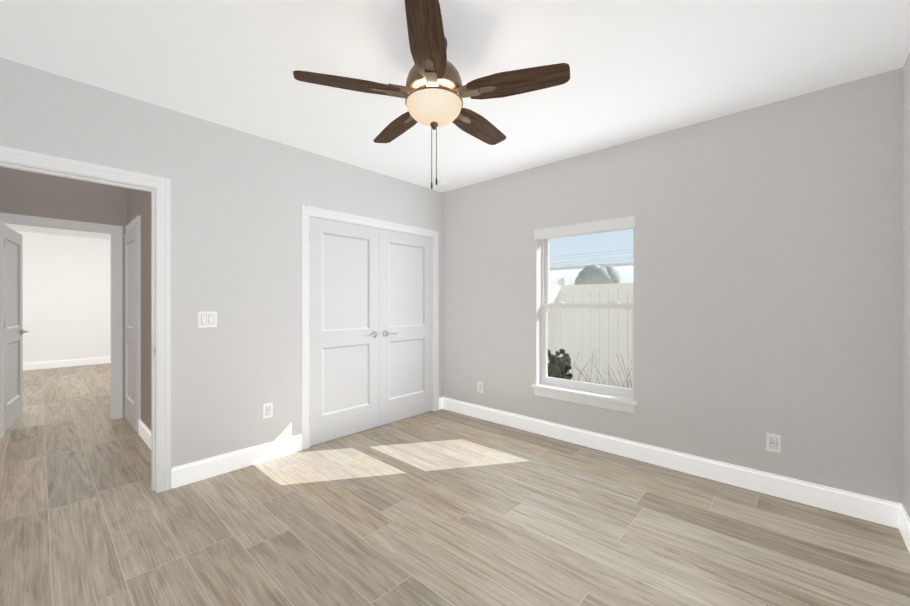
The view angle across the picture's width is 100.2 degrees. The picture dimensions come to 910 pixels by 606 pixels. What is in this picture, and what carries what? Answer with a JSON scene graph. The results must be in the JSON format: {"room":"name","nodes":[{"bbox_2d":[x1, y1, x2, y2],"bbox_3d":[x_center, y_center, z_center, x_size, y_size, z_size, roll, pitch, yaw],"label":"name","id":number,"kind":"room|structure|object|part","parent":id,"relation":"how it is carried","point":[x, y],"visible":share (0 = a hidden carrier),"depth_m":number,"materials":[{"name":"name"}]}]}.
{"room":"empty bedroom","nodes":[
{"label":"empty bedroom","id":0,"kind":"room"},
{"bbox_2d":[16,231,110,362],"bbox_3d":[-8.140,-0.033,7.176,0.120,2.600,6.930,0,0,42],"label":"wall","id":1,"kind":"structure","parent":0,"point":[66,297],"depth_m":7.54,"materials":[{"name":"white paint"}]},
{"bbox_2d":[23,356,110,370],"bbox_3d":[-8.050,1.197,7.176,0.016,0.140,6.810,0,0,42],"label":"baseboard","id":2,"kind":"structure","parent":1,"relation":"attached to","point":[98,360],"depth_m":7.53,"materials":[{"name":"white wood"}]},
{"bbox_2d":[0,167,126,417],"bbox_3d":[-4.275,-0.029,3.652,0.120,2.600,6.930,0,0,42],"label":"wall","id":3,"kind":"structure","parent":0,"point":[27,193],"depth_m":3.88,"materials":[{"name":"beige paint"}]},
{"bbox_2d":[4,225,28,432],"bbox_3d":[-4.613,0.250,3.988,0.774,2.025,0.189,0,0,42],"label":"end door","id":4,"kind":"structure","parent":3,"relation":"in","point":[14,331],"depth_m":3.99,"materials":[{"name":"painted wood"},{"name":"satin nickel"}]},
{"bbox_2d":[127,188,150,430],"bbox_3d":[-2.787,-0.029,3.533,2.240,2.600,0.120,0,0,42],"label":"wall","id":5,"kind":"structure","parent":0,"point":[139,202],"depth_m":3.53,"materials":[{"name":"beige paint"}]},
{"bbox_2d":[124,225,137,431],"bbox_3d":[-3.388,0.250,3.980,0.720,2.025,0.022,0,0,42],"label":"door","id":6,"kind":"structure","parent":5,"relation":"in","point":[131,319],"depth_m":3.96,"materials":[{"name":"white wood"}]},
{"bbox_2d":[139,420,150,449],"bbox_3d":[-2.530,1.202,3.208,1.420,0.140,0.016,0,0,42],"label":"baseboard","id":7,"kind":"structure","parent":5,"relation":"attached to","point":[144,432],"depth_m":3.46,"materials":[{"name":"white wood"}]},
{"bbox_2d":[0,57,441,487],"bbox_3d":[-1.541,-0.028,3.148,0.120,2.600,3.990,0,0,42],"label":"wall","id":8,"kind":"structure","parent":0,"point":[239,198],"depth_m":2.84,"materials":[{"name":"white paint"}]},
{"bbox_2d":[0,146,170,492],"bbox_3d":[-2.306,0.213,2.310,0.156,2.118,0.916,0,0,42],"label":"door frame","id":9,"kind":"structure","parent":8,"relation":"attached to","point":[158,188],"depth_m":2.58,"materials":[{"name":"white wood"}]},
{"bbox_2d":[198,311,216,327],"bbox_3d":[-1.799,0.120,2.769,0.010,0.115,0.116,0,0,42],"label":"light switch","id":10,"kind":"object","parent":8,"relation":"attached to","point":[207,319],"visible":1,"depth_m":2.77,"materials":[{"name":"white plastic"}]},
{"bbox_2d":[172,434,301,488],"bbox_3d":[-1.632,1.202,2.949,0.016,0.140,0.920,0,0,42],"label":"baseboard","id":11,"kind":"structure","parent":8,"relation":"attached to","point":[196,471],"depth_m":2.89,"materials":[{"name":"white wood"}]},
{"bbox_2d":[263,402,272,418],"bbox_3d":[-1.514,0.872,3.083,0.009,0.116,0.072,0,0,42],"label":"outlet","id":12,"kind":"object","parent":8,"relation":"attached to","point":[267,410],"visible":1,"depth_m":3.08,"materials":[{"name":"white plastic"}]},
{"bbox_2d":[309,217,379,445],"bbox_3d":[-1.044,0.251,3.640,0.158,2.025,0.758,0,0,42],"label":"closet door","id":13,"kind":"structure","parent":8,"relation":"in","point":[344,329],"depth_m":3.61,"materials":[{"name":"painted wood"},{"name":"satin nickel"}]},
{"bbox_2d":[301,205,438,449],"bbox_3d":[-0.807,0.212,3.940,0.138,2.118,1.670,0,0,42],"label":"door frame","id":14,"kind":"structure","parent":8,"relation":"attached to","point":[306,211],"depth_m":3.47,"materials":[{"name":"white wood"}]},
{"bbox_2d":[380,229,431,425],"bbox_3d":[-0.531,0.250,4.203,0.158,2.025,0.758,0,0,42],"label":"closet door","id":15,"kind":"structure","parent":8,"relation":"in","point":[405,325],"depth_m":4.17,"materials":[{"name":"painted wood"},{"name":"satin nickel"}]},
{"bbox_2d":[0,363,909,605],"bbox_3d":[-3.880,1.321,3.442,11.450,0.100,7.150,0,0,42],"label":"floor","id":16,"kind":"structure","parent":0,"point":[442,507],"depth_m":2.15,"materials":[{"name":"brown wood"}]},
{"bbox_2d":[0,0,909,239],"bbox_3d":[-3.880,-1.389,3.439,11.450,0.120,7.150,0,0,42],"label":"ceiling","id":17,"kind":"structure","parent":0,"point":[639,69],"depth_m":2.08,"materials":[{"name":"white paint"}]},
{"bbox_2d":[293,0,569,188],"bbox_3d":[-0.092,-0.951,1.969,1.270,0.752,1.245,0,0,42],"label":"ceiling fan","id":18,"kind":"object","parent":17,"relation":"hanging from","point":[432,67],"depth_m":1.81,"materials":[{"name":"brown wood"}]},
{"bbox_3d":[-0.105,-0.967,1.930,0.280,0.105,0.280,0,0,42],"label":"ceiling fan shade","id":19,"kind":"part","parent":18,"relation":"part of","materials":[{"name":"white glass"}]},
{"bbox_2d":[437,180,448,185],"bbox_3d":[-0.134,-1.312,4.171,0.128,0.034,0.128,0,0,42],"label":"smoke detector","id":20,"kind":"object","parent":17,"relation":"attached to","point":[442,182],"visible":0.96,"depth_m":4.13,"materials":[{"name":"white plastic"}]},
{"bbox_2d":[442,67,902,503],"bbox_3d":[-1.545,-0.032,6.001,11.450,2.600,0.220,0,0,42],"label":"wall","id":21,"kind":"structure","parent":0,"point":[768,268],"depth_m":2.65,"materials":[{"name":"grey paint"}]},
{"bbox_2d":[477,381,482,392],"bbox_3d":[0.276,0.925,4.187,0.072,0.116,0.009,0,0,42],"label":"outlet","id":22,"kind":"object","parent":21,"relation":"attached to","point":[479,386],"visible":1,"depth_m":4.18,"materials":[{"name":"white plastic"}]},
{"bbox_2d":[531,383,637,413],"bbox_3d":[1.149,0.850,3.440,0.975,0.102,0.145,0,0,42],"label":"window sill","id":23,"kind":"structure","parent":21,"relation":"attached to","point":[607,401],"depth_m":3.36,"materials":[{"name":"white wood"}]},
{"bbox_2d":[534,216,635,400],"bbox_3d":[1.181,0.046,3.474,0.933,1.510,0.211,0,0,42],"label":"window unit","id":24,"kind":"structure","parent":21,"relation":"in","point":[543,304],"depth_m":3.59,"materials":[{"name":"white plastic"}]},
{"bbox_2d":[439,397,898,527],"bbox_3d":[1.164,1.201,3.363,3.590,0.140,0.030,0,0,42],"label":"baseboard","id":25,"kind":"structure","parent":21,"relation":"attached to","point":[880,511],"depth_m":2.76,"materials":[{"name":"white wood"}]},
{"bbox_2d":[766,433,780,452],"bbox_3d":[2.107,0.927,2.517,0.072,0.116,0.009,0,0,42],"label":"outlet","id":26,"kind":"object","parent":21,"relation":"attached to","point":[773,443],"visible":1,"depth_m":2.51,"materials":[{"name":"white plastic"}]},
{"bbox_2d":[903,52,909,517],"bbox_3d":[1.223,-0.026,0.629,0.120,2.600,3.990,0,0,42],"label":"wall","id":27,"kind":"structure","parent":0,"point":[906,285],"depth_m":2.07,"materials":[{"name":"grey paint"}]},
{"bbox_2d":[895,503,909,553],"bbox_3d":[1.213,1.204,0.720,0.016,0.140,3.870,0,0,42],"label":"baseboard","id":28,"kind":"structure","parent":27,"relation":"attached to","point":[902,520],"depth_m":2.06,"materials":[{"name":"white wood"}]},
{"label":"outside","id":29,"kind":"structure","parent":0,"visible":0},
{"bbox_2d":[571,379,631,388],"bbox_3d":[12.791,1.502,21.140,70.000,0.200,41.470,0,0,42],"label":"ground","id":30,"kind":"structure","parent":29,"point":[604,384],"depth_m":6.62,"materials":[{"name":"beige"}]},
{"bbox_2d":[548,349,631,387],"bbox_3d":[1.810,1.031,4.635,0.856,0.782,2.140,0,0,-35],"label":"bush","id":31,"kind":"object","parent":30,"relation":"on","point":[556,364],"depth_m":4.98,"materials":[{"name":"green plant"}]},
{"bbox_2d":[548,278,632,387],"bbox_3d":[6.502,0.486,1.017,14.790,1.875,2.713,0,0,42],"label":"fence","id":32,"kind":"object","parent":30,"relation":"on","point":[568,326],"depth_m":6.48,"materials":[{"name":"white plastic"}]},
{"bbox_2d":[549,249,632,268],"bbox_3d":[10.743,-1.158,7.760,55.000,5.150,0.180,0,0,42],"label":"power lines","id":33,"kind":"object","parent":30,"relation":"on","point":[591,260],"depth_m":13.24,"materials":[{"name":"silver metal"}]},
{"bbox_2d":[549,262,632,284],"bbox_3d":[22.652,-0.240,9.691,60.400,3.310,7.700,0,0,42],"label":"neighbor house","id":34,"kind":"structure","parent":30,"relation":"on","point":[556,274],"depth_m":19.84,"materials":[{"name":"white"}]},
{"bbox_2d":[574,264,620,284],"bbox_3d":[3.897,0.168,10.298,1.127,2.491,1.130,0,0,42],"label":"tree","id":35,"kind":"object","parent":30,"relation":"on","point":[598,276],"depth_m":9.89,"materials":[{"name":"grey plant"}]}
]}

